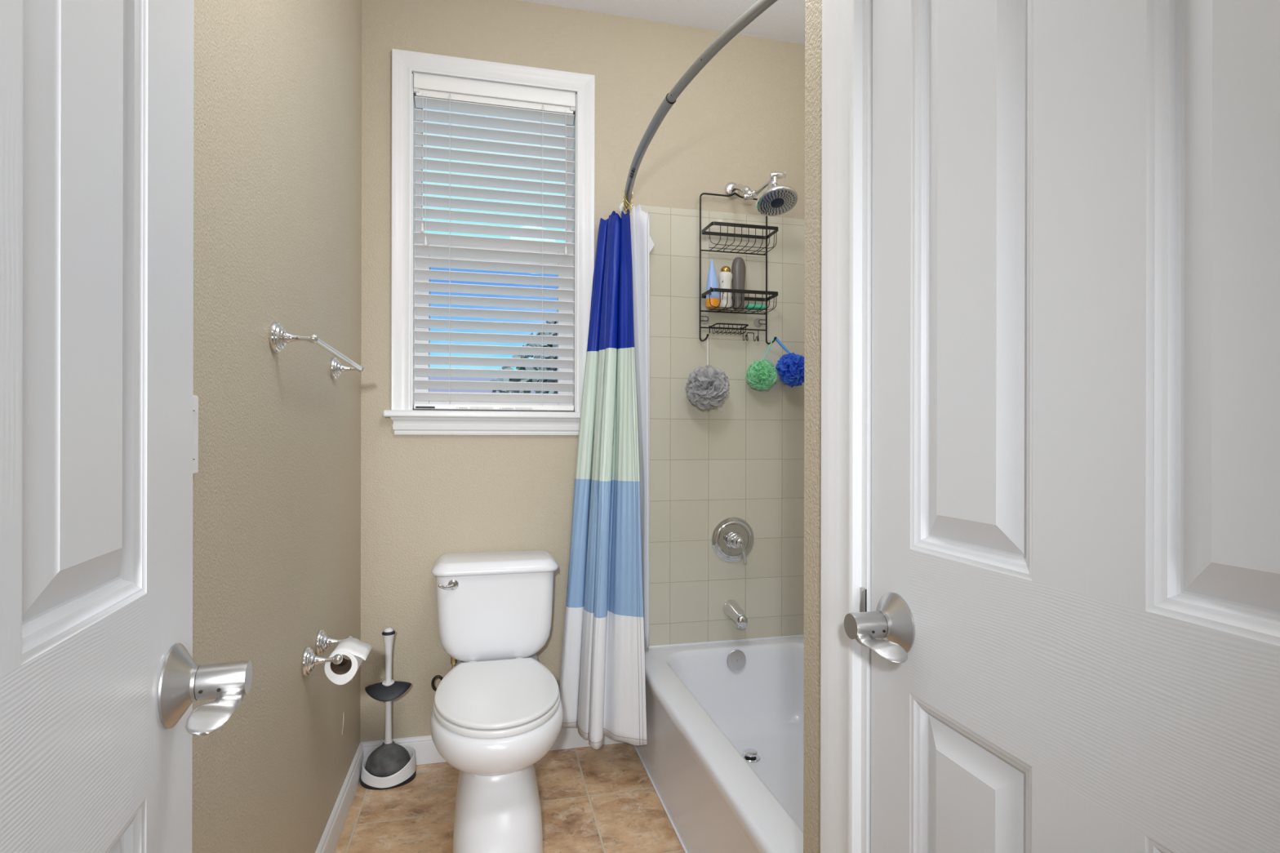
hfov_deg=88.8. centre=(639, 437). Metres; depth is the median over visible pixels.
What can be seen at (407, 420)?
window
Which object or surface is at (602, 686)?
shower curtain
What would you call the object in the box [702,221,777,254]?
basket
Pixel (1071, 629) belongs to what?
door
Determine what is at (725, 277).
shampoo bottle
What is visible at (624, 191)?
curtain hook
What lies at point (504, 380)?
tree
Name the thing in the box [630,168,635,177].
print
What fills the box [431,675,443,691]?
shutoff valve
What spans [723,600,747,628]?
tub spout
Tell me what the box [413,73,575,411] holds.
window blind
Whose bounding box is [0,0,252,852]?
door
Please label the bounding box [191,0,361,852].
wall
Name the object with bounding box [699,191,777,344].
shower caddy
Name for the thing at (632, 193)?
curtain hook
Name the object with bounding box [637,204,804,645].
tiled wall
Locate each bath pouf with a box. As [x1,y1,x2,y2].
[684,336,729,409]
[745,338,777,391]
[775,337,804,387]
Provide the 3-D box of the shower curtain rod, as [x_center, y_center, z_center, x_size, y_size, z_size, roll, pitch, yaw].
[0.134,-0.862,1.735,0.179,0.060,1.526,0,0,-18]
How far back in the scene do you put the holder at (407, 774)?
2.15 m
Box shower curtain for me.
[559,208,647,749]
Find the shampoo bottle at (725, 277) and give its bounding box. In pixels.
[718,266,733,309]
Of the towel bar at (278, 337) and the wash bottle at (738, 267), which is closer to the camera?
the towel bar at (278, 337)
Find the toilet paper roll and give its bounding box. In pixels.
[324,637,372,684]
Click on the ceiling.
(784, 20)
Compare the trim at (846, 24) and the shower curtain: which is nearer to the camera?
the trim at (846, 24)
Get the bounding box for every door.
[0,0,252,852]
[844,0,1279,852]
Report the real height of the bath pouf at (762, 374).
0.206 m
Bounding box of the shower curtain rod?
[619,0,777,213]
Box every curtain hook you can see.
[622,193,633,213]
[623,191,633,213]
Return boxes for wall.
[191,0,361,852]
[360,0,804,742]
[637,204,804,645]
[803,0,822,852]
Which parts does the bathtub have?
overflow plate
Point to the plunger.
(388, 759)
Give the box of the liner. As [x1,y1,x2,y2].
[624,204,654,648]
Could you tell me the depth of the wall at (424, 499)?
2.37 m
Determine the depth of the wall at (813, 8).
0.96 m
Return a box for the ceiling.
[520,0,804,44]
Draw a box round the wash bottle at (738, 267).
[731,257,746,309]
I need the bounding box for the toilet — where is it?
[430,550,563,852]
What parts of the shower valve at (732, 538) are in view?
lever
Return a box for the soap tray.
[708,322,748,334]
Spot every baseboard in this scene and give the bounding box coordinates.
[315,742,364,852]
[360,726,626,765]
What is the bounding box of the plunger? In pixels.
[364,627,411,777]
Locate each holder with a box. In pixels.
[301,628,353,676]
[360,746,416,790]
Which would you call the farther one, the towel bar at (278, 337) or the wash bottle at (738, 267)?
the wash bottle at (738, 267)
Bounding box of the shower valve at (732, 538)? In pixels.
[711,516,754,564]
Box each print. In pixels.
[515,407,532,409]
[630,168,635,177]
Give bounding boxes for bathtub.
[633,634,804,852]
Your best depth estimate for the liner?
2.42 m
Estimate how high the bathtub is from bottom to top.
0.356 m
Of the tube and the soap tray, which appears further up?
the tube
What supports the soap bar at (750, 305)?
in the shower caddy
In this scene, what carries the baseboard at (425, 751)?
attached to the wall at (424, 499)
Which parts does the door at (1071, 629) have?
lever, handle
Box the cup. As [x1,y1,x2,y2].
[365,741,410,777]
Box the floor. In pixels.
[334,742,684,852]
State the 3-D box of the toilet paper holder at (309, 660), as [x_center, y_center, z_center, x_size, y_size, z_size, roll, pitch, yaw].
[-0.772,0.532,1.631,0.086,0.073,0.198,0,0,-13]
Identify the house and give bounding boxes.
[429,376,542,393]
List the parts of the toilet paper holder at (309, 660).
mounting plate, mounting plate, post, post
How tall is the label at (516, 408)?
0.006 m
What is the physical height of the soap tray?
0.035 m
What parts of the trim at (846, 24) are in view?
strike plate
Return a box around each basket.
[701,288,777,314]
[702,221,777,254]
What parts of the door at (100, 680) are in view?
handle, lever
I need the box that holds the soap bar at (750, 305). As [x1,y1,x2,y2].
[744,303,765,310]
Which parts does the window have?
sill, sash, sash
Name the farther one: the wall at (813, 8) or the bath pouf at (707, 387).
the bath pouf at (707, 387)
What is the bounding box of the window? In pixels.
[382,48,595,435]
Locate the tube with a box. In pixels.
[706,258,719,308]
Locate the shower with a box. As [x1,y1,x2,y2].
[724,171,798,216]
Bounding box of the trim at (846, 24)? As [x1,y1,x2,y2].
[820,0,872,852]
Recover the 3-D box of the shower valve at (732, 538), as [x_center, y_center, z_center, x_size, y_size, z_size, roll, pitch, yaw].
[0.375,0.401,2.516,0.177,0.177,0.101,0,0,-13]
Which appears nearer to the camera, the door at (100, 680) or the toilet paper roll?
the door at (100, 680)
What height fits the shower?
0.204 m
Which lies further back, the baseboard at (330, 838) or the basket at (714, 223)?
the basket at (714, 223)
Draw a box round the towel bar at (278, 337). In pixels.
[268,321,364,379]
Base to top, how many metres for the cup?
0.096 m
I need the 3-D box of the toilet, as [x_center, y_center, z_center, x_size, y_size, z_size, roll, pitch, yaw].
[-0.430,0.779,1.971,0.412,0.741,0.785,0,0,-13]
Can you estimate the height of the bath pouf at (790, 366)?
0.196 m
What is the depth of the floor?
2.02 m
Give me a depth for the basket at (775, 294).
2.46 m
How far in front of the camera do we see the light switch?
0.95 m
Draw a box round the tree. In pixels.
[488,320,557,393]

